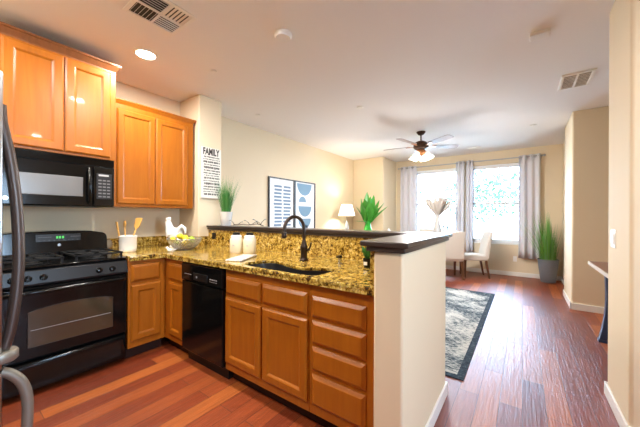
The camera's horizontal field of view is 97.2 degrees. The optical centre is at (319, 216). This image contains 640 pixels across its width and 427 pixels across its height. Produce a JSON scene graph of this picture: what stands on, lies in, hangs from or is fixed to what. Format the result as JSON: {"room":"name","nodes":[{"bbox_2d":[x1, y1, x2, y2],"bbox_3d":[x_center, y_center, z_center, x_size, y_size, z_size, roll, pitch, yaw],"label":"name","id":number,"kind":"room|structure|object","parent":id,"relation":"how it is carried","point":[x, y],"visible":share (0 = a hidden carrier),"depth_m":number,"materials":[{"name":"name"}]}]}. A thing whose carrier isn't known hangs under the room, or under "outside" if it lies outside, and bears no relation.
{"room":"kitchen","nodes":[
{"label":"kitchen","id":0,"kind":"room"},
{"bbox_2d":[3,81,353,238],"bbox_3d":[-1.591,-0.107,4.104,0.140,2.740,10.400,0,0,36],"label":"wall","id":1,"kind":"structure","parent":0,"point":[249,154],"depth_m":4.50,"materials":[{"name":"beige paint"}]},
{"bbox_2d":[0,21,121,160],"bbox_3d":[-2.317,-0.957,2.470,0.565,0.883,0.805,0,0,36],"label":"upper cabinet","id":2,"kind":"object","parent":1,"relation":"attached to","point":[59,98],"visible":0.91,"depth_m":2.28,"materials":[{"name":"brown wood"}]},
{"bbox_2d":[3,148,113,207],"bbox_3d":[-2.323,-0.299,2.463,0.588,0.428,0.735,0,0,36],"label":"microwave oven","id":3,"kind":"object","parent":2,"relation":"attached to","point":[47,179],"visible":0.94,"depth_m":2.33,"materials":[{"name":"black metal"}]},
{"bbox_2d":[114,97,195,208],"bbox_3d":[-1.916,-0.626,3.178,0.400,1.065,0.870,0,0,36],"label":"upper cabinet","id":4,"kind":"object","parent":1,"relation":"attached to","point":[153,163],"visible":0.77,"depth_m":3.02,"materials":[{"name":"brown wood"}]},
{"bbox_2d":[268,176,294,227],"bbox_3d":[-0.699,-0.190,5.192,0.030,1.015,0.682,0,0,36],"label":"framed print","id":5,"kind":"object","parent":1,"relation":"attached to","point":[281,191],"visible":0.87,"depth_m":5.16,"materials":[{"name":"black"}]},
{"bbox_2d":[295,180,315,227],"bbox_3d":[-0.303,-0.188,5.743,0.030,1.015,0.660,0,0,36],"label":"framed print","id":6,"kind":"object","parent":1,"relation":"attached to","point":[304,191],"visible":0.73,"depth_m":5.75,"materials":[{"name":"black"}]},
{"bbox_2d":[179,94,220,244],"bbox_3d":[-1.551,-0.106,3.654,0.450,2.740,0.315,0,0,36],"label":"wall pier","id":7,"kind":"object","parent":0,"point":[206,111],"visible":0.47,"depth_m":3.48,"materials":[{"name":"beige paint"}]},
{"bbox_2d":[201,146,220,199],"bbox_3d":[-1.356,-0.531,3.520,0.018,0.634,0.272,0,0,36],"label":"family sign","id":8,"kind":"object","parent":7,"relation":"attached to","point":[210,157],"visible":0.98,"depth_m":3.50,"materials":[{"name":"white paper"}]},
{"bbox_2d":[220,212,232,225],"bbox_3d":[-1.141,0.030,3.429,0.156,0.165,0.156,0,0,36],"label":"pot","id":9,"kind":"object","parent":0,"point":[225,217],"depth_m":3.37,"materials":[{"name":"white ceramic"}]},
{"bbox_2d":[0,0,614,161],"bbox_3d":[1.155,-1.523,2.192,7.100,0.120,10.500,0,0,36],"label":"ceiling","id":10,"kind":"structure","parent":0,"point":[470,71],"depth_m":2.67,"materials":[{"name":"white paint"}]},
{"bbox_2d":[133,48,157,60],"bbox_3d":[-1.590,-1.473,2.574,0.196,0.008,0.196,0,0,36],"label":"recessed light","id":11,"kind":"object","parent":10,"relation":"in","point":[146,54],"visible":1,"depth_m":2.57,"materials":[{"name":"white glass"}]},
{"bbox_2d":[122,0,197,35],"bbox_3d":[-1.157,-1.470,2.050,0.355,0.010,0.365,0,0,36],"label":"ceiling vent","id":12,"kind":"object","parent":10,"relation":"in","point":[164,15],"visible":1,"depth_m":2.05,"materials":[{"name":"white metal"}]},
{"bbox_2d":[274,28,291,42],"bbox_3d":[-0.299,-1.452,2.279,0.140,0.036,0.140,0,0,36],"label":"smoke detector","id":13,"kind":"object","parent":10,"relation":"attached to","point":[282,35],"visible":1,"depth_m":2.25,"materials":[{"name":"white plastic"}]},
{"bbox_2d":[383,131,458,161],"bbox_3d":[1.709,-1.210,4.909,1.247,0.501,1.284,0,0,36],"label":"ceiling fan","id":14,"kind":"object","parent":10,"relation":"hanging from","point":[420,146],"visible":1,"depth_m":4.82,"materials":[{"name":"brown metal"}]},
{"bbox_2d":[529,28,549,41],"bbox_3d":[1.754,-1.446,2.254,0.130,0.028,0.100,0,0,36],"label":"alarm box","id":15,"kind":"object","parent":10,"relation":"attached to","point":[544,33],"visible":1,"depth_m":2.24,"materials":[{"name":"white plastic"}]},
{"bbox_2d":[557,68,596,90],"bbox_3d":[2.734,-1.451,3.015,0.270,0.010,0.420,0,0,36],"label":"ceiling vent","id":16,"kind":"object","parent":10,"relation":"in","point":[583,78],"visible":1,"depth_m":3.00,"materials":[{"name":"white metal"}]},
{"bbox_2d":[2,269,619,426],"bbox_3d":[1.142,1.337,2.192,7.100,0.120,10.500,0,0,36],"label":"floor","id":17,"kind":"structure","parent":0,"point":[537,360],"depth_m":2.10,"materials":[{"name":"brown wood"}]},
{"bbox_2d":[0,70,33,426],"bbox_3d":[-1.686,0.373,0.940,0.928,1.780,0.916,0,0,36],"label":"refrigerator","id":18,"kind":"object","parent":17,"relation":"on","point":[8,353],"visible":1,"depth_m":1.01,"materials":[{"name":"silver"}]},
{"bbox_2d":[2,230,127,400],"bbox_3d":[-2.153,0.680,2.323,0.759,1.102,0.763,0,0,36],"label":"gas range","id":19,"kind":"object","parent":17,"relation":"on","point":[72,321],"visible":0.88,"depth_m":2.17,"materials":[{"name":"black metal"}]},
{"bbox_2d":[2,254,126,270],"bbox_3d":[-2.084,0.358,2.275,0.462,0.015,0.763,0,0,36],"label":"cooktop","id":20,"kind":"object","parent":19,"relation":"in","point":[68,261],"depth_m":2.19,"materials":[{"name":"black metal"}]},
{"bbox_2d":[123,258,164,358],"bbox_3d":[-1.902,0.817,2.812,0.842,0.890,0.315,0,0,36],"label":"base cabinet","id":21,"kind":"object","parent":17,"relation":"on","point":[145,278],"visible":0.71,"depth_m":2.56,"materials":[{"name":"brown wood"}]},
{"bbox_2d":[165,258,187,352],"bbox_3d":[-1.220,0.820,2.841,0.415,0.890,0.572,0,0,36],"label":"base cabinet","id":22,"kind":"object","parent":17,"relation":"on","point":[173,268],"visible":0.37,"depth_m":2.60,"materials":[{"name":"brown wood"}]},
{"bbox_2d":[182,262,232,378],"bbox_3d":[-0.805,0.831,2.546,0.588,0.872,0.616,0,0,36],"label":"dishwasher","id":23,"kind":"object","parent":17,"relation":"on","point":[203,286],"visible":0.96,"depth_m":2.27,"materials":[{"name":"black metal"}]},
{"bbox_2d":[225,269,315,421],"bbox_3d":[-0.192,0.834,2.192,0.808,0.873,0.722,0,0,36],"label":"base cabinet","id":24,"kind":"object","parent":17,"relation":"on","point":[267,319],"visible":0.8,"depth_m":1.86,"materials":[{"name":"brown wood"}]},
{"bbox_2d":[109,244,373,295],"bbox_3d":[-0.821,0.373,2.470,3.023,0.040,1.010,0,0,36],"label":"countertop","id":25,"kind":"structure","parent":24,"relation":"on","point":[349,276],"depth_m":2.15,"materials":[{"name":"gold stone"}]},
{"bbox_2d":[107,239,111,248],"bbox_3d":[-2.243,0.296,2.995,0.028,0.100,0.062,0,0,36],"label":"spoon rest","id":26,"kind":"object","parent":25,"relation":"on","point":[109,242],"visible":0.81,"depth_m":2.99,"materials":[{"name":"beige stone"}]},
{"bbox_2d":[118,235,137,252],"bbox_3d":[-1.875,0.268,2.755,0.158,0.160,0.158,0,0,36],"label":"utensil crock","id":27,"kind":"object","parent":25,"relation":"on","point":[128,243],"visible":0.91,"depth_m":2.70,"materials":[{"name":"white ceramic"}]},
{"bbox_2d":[115,222,119,236],"bbox_3d":[-1.916,0.189,2.696,0.035,0.272,0.059,0,0,36],"label":"spatula","id":28,"kind":"object","parent":27,"relation":"in","point":[117,226],"visible":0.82,"depth_m":2.68,"materials":[{"name":"brown wood"}]},
{"bbox_2d":[123,221,125,235],"bbox_3d":[-1.937,0.185,2.806,0.108,0.281,0.021,0,0,44],"label":"spoon","id":29,"kind":"object","parent":27,"relation":"in","point":[124,222],"visible":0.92,"depth_m":2.81,"materials":[{"name":"brown wood"}]},
{"bbox_2d":[133,218,142,235],"bbox_3d":[-1.844,0.172,2.802,0.085,0.309,0.122,0,0,16],"label":"spatula","id":30,"kind":"object","parent":27,"relation":"in","point":[138,221],"visible":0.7,"depth_m":2.83,"materials":[{"name":"brown wood"}]},
{"bbox_2d":[107,236,208,247],"bbox_3d":[-1.855,0.295,3.216,0.472,0.106,1.007,0,0,36],"label":"granite upstand","id":31,"kind":"object","parent":25,"relation":"on","point":[149,240],"visible":0.5,"depth_m":3.37,"materials":[{"name":"stone"}]},
{"bbox_2d":[164,217,186,247],"bbox_3d":[-1.631,0.178,3.189,0.257,0.342,0.133,0,0,0],"label":"rooster figurine","id":32,"kind":"object","parent":25,"relation":"on","point":[171,231],"visible":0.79,"depth_m":3.15,"materials":[{"name":"white ceramic"}]},
{"bbox_2d":[166,237,201,249],"bbox_3d":[-1.431,0.291,2.986,0.348,0.117,0.348,0,0,36],"label":"fruit bowl","id":33,"kind":"object","parent":25,"relation":"on","point":[190,245],"visible":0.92,"depth_m":2.88,"materials":[{"name":"clear glass"}]},
{"bbox_2d":[230,232,242,252],"bbox_3d":[-0.811,0.255,2.734,0.122,0.197,0.122,0,0,36],"label":"canister","id":34,"kind":"object","parent":25,"relation":"on","point":[236,240],"visible":1,"depth_m":2.69,"materials":[{"name":"beige ceramic"}]},
{"bbox_2d":[225,254,256,261],"bbox_3d":[-0.650,0.346,2.359,0.136,0.014,0.330,0,0,9],"label":"serving board","id":35,"kind":"object","parent":25,"relation":"on","point":[240,258],"visible":1,"depth_m":2.32,"materials":[{"name":"grey stone"}]},
{"bbox_2d":[243,232,255,253],"bbox_3d":[-0.673,0.255,2.703,0.122,0.197,0.122,0,0,36],"label":"canister","id":36,"kind":"object","parent":25,"relation":"on","point":[249,241],"visible":1,"depth_m":2.65,"materials":[{"name":"beige ceramic"}]},
{"bbox_2d":[248,263,331,275],"bbox_3d":[-0.233,0.476,1.994,0.744,0.195,0.311,0,0,36],"label":"sink","id":37,"kind":"object","parent":25,"relation":"in","point":[272,266],"visible":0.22,"depth_m":2.12,"materials":[{"name":"black metal"}]},
{"bbox_2d":[282,215,311,260],"bbox_3d":[-0.196,0.173,2.213,0.240,0.365,0.119,0,0,-24],"label":"kitchen faucet","id":38,"kind":"object","parent":25,"relation":"on","point":[304,248],"visible":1,"depth_m":2.24,"materials":[{"name":"brown metal"}]},
{"bbox_2d":[336,255,342,263],"bbox_3d":[0.141,0.325,2.097,0.040,0.066,0.070,0,0,36],"label":"soap dispenser","id":39,"kind":"object","parent":25,"relation":"on","point":[339,257],"visible":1,"depth_m":2.10,"materials":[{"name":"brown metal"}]},
{"bbox_2d":[360,246,369,267],"bbox_3d":[0.322,0.279,1.982,0.100,0.159,0.103,0,0,6],"label":"potted succulent","id":40,"kind":"object","parent":25,"relation":"on","point":[366,261],"visible":0.84,"depth_m":1.96,"materials":[{"name":"green plant"}]},
{"bbox_2d":[310,285,373,426],"bbox_3d":[0.312,0.828,1.829,0.430,0.890,0.722,0,0,36],"label":"base cabinet","id":41,"kind":"object","parent":17,"relation":"on","point":[341,322],"visible":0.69,"depth_m":1.53,"materials":[{"name":"brown wood"}]},
{"bbox_2d":[419,228,432,232],"bbox_3d":[2.562,0.796,6.863,0.450,0.975,0.567,0,0,36],"label":"dining chair","id":42,"kind":"object","parent":17,"relation":"on","point":[420,229],"visible":0.13,"depth_m":7.08,"materials":[{"name":"white fabric"}]},
{"bbox_2d":[442,231,465,279],"bbox_3d":[2.721,0.797,5.927,0.450,0.975,0.567,0,0,6],"label":"dining chair","id":43,"kind":"object","parent":17,"relation":"on","point":[455,246],"visible":0.62,"depth_m":5.70,"materials":[{"name":"white fabric"}]},
{"bbox_2d":[445,287,494,380],"bbox_3d":[1.179,1.271,3.990,2.000,0.010,3.020,0,0,36],"label":"area rug","id":44,"kind":"object","parent":17,"relation":"on","point":[466,311],"visible":0.36,"depth_m":3.30,"materials":[{"name":"grey carpet"}]},
{"bbox_2d":[459,230,492,278],"bbox_3d":[3.330,0.800,6.053,0.567,0.975,0.450,0,0,14],"label":"dining chair","id":45,"kind":"object","parent":17,"relation":"on","point":[484,249],"visible":0.9,"depth_m":5.88,"materials":[{"name":"white fabric"}]},
{"bbox_2d":[519,214,562,282],"bbox_3d":[4.311,0.593,5.463,0.697,1.398,0.656,0,0,-10],"label":"plant","id":46,"kind":"object","parent":17,"relation":"on","point":[548,264],"visible":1,"depth_m":5.44,"materials":[{"name":"green plant"}]},
{"bbox_2d":[588,261,607,343],"bbox_3d":[2.969,0.895,2.326,0.915,0.781,1.470,0,0,36],"label":"table","id":47,"kind":"object","parent":17,"relation":"on","point":[602,267],"visible":0.3,"depth_m":2.86,"materials":[{"name":"brown wood"}]},
{"bbox_3d":[0.851,0.900,6.576,0.860,0.750,1.170,0,0,36],"label":"console table","id":48,"kind":"object","parent":17,"relation":"on","visible":0},
{"bbox_2d":[338,204,354,229],"bbox_3d":[0.612,0.128,6.461,0.393,0.790,0.393,0,0,36],"label":"table lamp","id":49,"kind":"object","parent":48,"relation":"on","point":[346,210],"visible":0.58,"depth_m":6.34,"materials":[{"name":"white fabric"}]},
{"bbox_2d":[356,193,387,229],"bbox_3d":[1.179,-0.023,6.505,0.782,1.099,0.471,0,0,-15],"label":"plant","id":50,"kind":"object","parent":48,"relation":"on","point":[369,211],"visible":0.79,"depth_m":6.46,"materials":[{"name":"green plant"}]},
{"bbox_3d":[2.440,0.902,6.472,0.960,0.757,0.960,0,0,36],"label":"dining table","id":51,"kind":"object","parent":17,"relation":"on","visible":0},
{"bbox_2d":[424,196,451,232],"bbox_3d":[2.641,0.037,6.345,0.428,0.975,0.557,0,0,-30],"label":"vase","id":52,"kind":"object","parent":51,"relation":"on","point":[438,207],"visible":0.96,"depth_m":6.25,"materials":[{"name":"grey ceramic"}]},
{"bbox_2d":[218,242,445,426],"bbox_3d":[-0.465,0.719,2.454,2.723,1.100,0.888,0,0,36],"label":"wall","id":53,"kind":"structure","parent":0,"point":[409,288],"depth_m":1.38,"materials":[{"name":"beige paint"}]},
{"bbox_2d":[208,230,373,260],"bbox_3d":[-0.346,0.263,2.762,2.541,0.184,0.020,0,0,36],"label":"backsplash","id":54,"kind":"structure","parent":53,"relation":"attached to","point":[349,248],"depth_m":2.63,"materials":[{"name":"gold stone"}]},
{"bbox_2d":[206,225,451,253],"bbox_3d":[-0.440,0.143,2.452,2.750,0.052,0.975,0,0,36],"label":"bar","id":55,"kind":"object","parent":53,"relation":"on","point":[399,242],"visible":0.91,"depth_m":2.00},
{"bbox_2d":[213,176,237,225],"bbox_3d":[-1.122,-0.196,3.425,0.343,0.619,0.366,0,0,-6],"label":"potted grass","id":56,"kind":"object","parent":55,"relation":"on","point":[226,200],"depth_m":3.38,"materials":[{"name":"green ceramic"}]},
{"bbox_2d":[229,219,265,225],"bbox_3d":[-0.828,0.066,3.197,0.596,0.082,0.048,0,0,36],"label":"branch","id":57,"kind":"object","parent":55,"relation":"on","point":[252,219],"visible":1,"depth_m":3.15,"materials":[{"name":"brown wood"}]},
{"bbox_2d":[370,251,374,287],"bbox_3d":[0.482,0.267,1.713,0.026,0.184,0.753,0,0,36],"label":"granite side splash","id":58,"kind":"object","parent":53,"relation":"attached to","point":[371,252],"visible":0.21,"depth_m":1.41,"materials":[{"name":"gold stone"}]},
{"bbox_2d":[425,381,447,426],"bbox_3d":[-0.458,1.224,2.455,2.737,0.090,0.902,0,0,36],"label":"baseboard","id":59,"kind":"structure","parent":53,"relation":"attached to","point":[431,421],"depth_m":1.80,"materials":[{"name":"white"}]},
{"bbox_2d":[363,258,369,267],"bbox_3d":[0.332,0.327,1.977,0.068,0.064,0.069,0,0,36],"label":"pot","id":60,"kind":"object","parent":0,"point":[366,261],"depth_m":1.95,"materials":[{"name":"ceramic"}]},
{"bbox_2d":[353,157,396,230],"bbox_3d":[1.467,-0.092,7.510,0.840,2.740,0.900,0,0,36],"label":"wall","id":61,"kind":"structure","parent":0,"point":[376,176],"depth_m":7.17,"materials":[{"name":"beige paint"}]},
{"bbox_2d":[562,141,564,278],"bbox_3d":[5.683,-0.071,4.607,2.565,2.740,0.680,0,0,36],"label":"wall","id":62,"kind":"structure","parent":0,"point":[564,141],"depth_m":5.48,"materials":[{"name":"beige paint"}]},
{"bbox_2d":[396,144,562,275],"bbox_3d":[4.539,-0.077,5.949,5.990,2.740,0.160,0,0,36],"label":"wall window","id":63,"kind":"structure","parent":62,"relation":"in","point":[551,180],"depth_m":6.05,"materials":[{"name":"beige paint"}]},
{"bbox_2d":[398,162,464,169],"bbox_3d":[2.748,-1.251,7.069,1.619,0.044,0.120,0,0,36],"label":"curtain rod","id":64,"kind":"object","parent":63,"relation":"attached to","point":[461,162],"visible":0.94,"depth_m":6.97,"materials":[{"name":"grey metal"}]},
{"bbox_2d":[400,166,416,231],"bbox_3d":[2.299,-0.208,7.342,0.429,2.170,0.093,0,0,36],"label":"curtain","id":65,"kind":"object","parent":64,"relation":"hanging from","point":[408,177],"visible":0.88,"depth_m":7.34,"materials":[{"name":"white fabric"}]},
{"bbox_2d":[455,161,463,231],"bbox_3d":[3.287,-0.203,6.630,0.186,2.170,0.093,0,0,36],"label":"curtain","id":66,"kind":"object","parent":64,"relation":"hanging from","point":[459,222],"visible":0.85,"depth_m":6.63,"materials":[{"name":"white fabric"}]},
{"bbox_2d":[416,168,455,231],"bbox_3d":[2.946,-0.285,7.098,1.120,1.760,0.060,0,0,36],"label":"window","id":67,"kind":"structure","parent":63,"relation":"attached to","point":[451,169],"depth_m":7.21,"materials":[{"name":"white plastic"}]},
{"bbox_2d":[473,163,518,244],"bbox_3d":[3.949,-0.270,6.326,1.090,1.780,0.140,0,0,36],"label":"window","id":68,"kind":"structure","parent":63,"relation":"attached to","point":[509,165],"depth_m":6.34,"materials":[{"name":"white plastic"}]},
{"bbox_2d":[446,265,560,280],"bbox_3d":[3.439,1.243,6.630,3.400,0.090,0.014,0,0,36],"label":"baseboard","id":69,"kind":"structure","parent":63,"relation":"attached to","point":[529,275],"depth_m":6.20,"materials":[{"name":"white"}]},
{"bbox_2d":[467,154,545,162],"bbox_3d":[4.012,-1.245,6.159,1.434,0.044,0.120,0,0,36],"label":"curtain rod","id":70,"kind":"object","parent":63,"relation":"attached to","point":[543,154],"visible":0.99,"depth_m":6.11,"materials":[{"name":"grey metal"}]},
{"bbox_2d":[466,160,472,252],"bbox_3d":[3.449,-0.202,6.513,0.146,2.170,0.093,0,0,36],"label":"curtain","id":71,"kind":"object","parent":70,"relation":"hanging from","point":[469,166],"visible":0.93,"depth_m":6.51,"materials":[{"name":"white fabric"}]},
{"bbox_2d":[518,153,540,258],"bbox_3d":[4.351,-0.198,5.863,0.369,2.170,0.093,0,0,36],"label":"curtain","id":72,"kind":"object","parent":70,"relation":"hanging from","point":[529,167],"visible":0.96,"depth_m":5.87,"materials":[{"name":"white fabric"}]},
{"bbox_2d":[564,106,608,306],"bbox_3d":[4.819,-0.076,3.486,2.655,2.740,0.870,0,0,36],"label":"wall column","id":73,"kind":"structure","parent":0,"point":[586,206],"depth_m":3.82,"materials":[{"name":"beige paint"}]},
{"bbox_2d":[563,289,603,313],"bbox_3d":[4.726,1.249,3.548,2.469,0.090,0.898,0,0,36],"label":"baseboard","id":74,"kind":"structure","parent":73,"relation":"attached to","point":[581,307],"depth_m":3.83,"materials":[{"name":"white wood"}]},
{"bbox_2d":[608,0,639,426],"bbox_3d":[3.013,-0.084,1.022,2.707,2.740,0.520,0,0,36],"label":"wall","id":75,"kind":"structure","parent":0,"point":[624,18],"depth_m":1.69,"materials":[{"name":"beige paint"}]},
{"bbox_2d":[611,229,615,247],"bbox_3d":[1.962,0.150,1.889,0.010,0.120,0.115,0,0,36],"label":"light switch","id":76,"kind":"object","parent":75,"relation":"attached to","point":[613,232],"visible":1,"depth_m":1.86,"materials":[{"name":"white plastic"}]},
{"bbox_2d":[604,381,630,426],"bbox_3d":[2.919,1.240,1.085,2.521,0.090,0.548,0,0,36],"label":"baseboard","id":77,"kind":"structure","parent":75,"relation":"attached to","point":[618,414],"depth_m":1.81,"materials":[{"name":"white wood"}]},
{"label":"outside","id":78,"kind":"structure","parent":0,"visible":0},
{"bbox_2d":[418,223,517,239],"bbox_3d":[11.683,1.548,16.227,60.000,0.160,80.000,0,0,36],"label":"ground","id":79,"kind":"structure","parent":78,"point":[509,232],"depth_m":31.71,"materials":[{"name":"grey"}]},
{"bbox_2d":[427,169,518,237],"bbox_3d":[8.312,-0.449,14.375,5.196,3.813,4.596,0,0,36],"label":"tree","id":80,"kind":"object","parent":79,"relation":"on","point":[481,210],"visible":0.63,"depth_m":13.81,"materials":[{"name":"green plant"}]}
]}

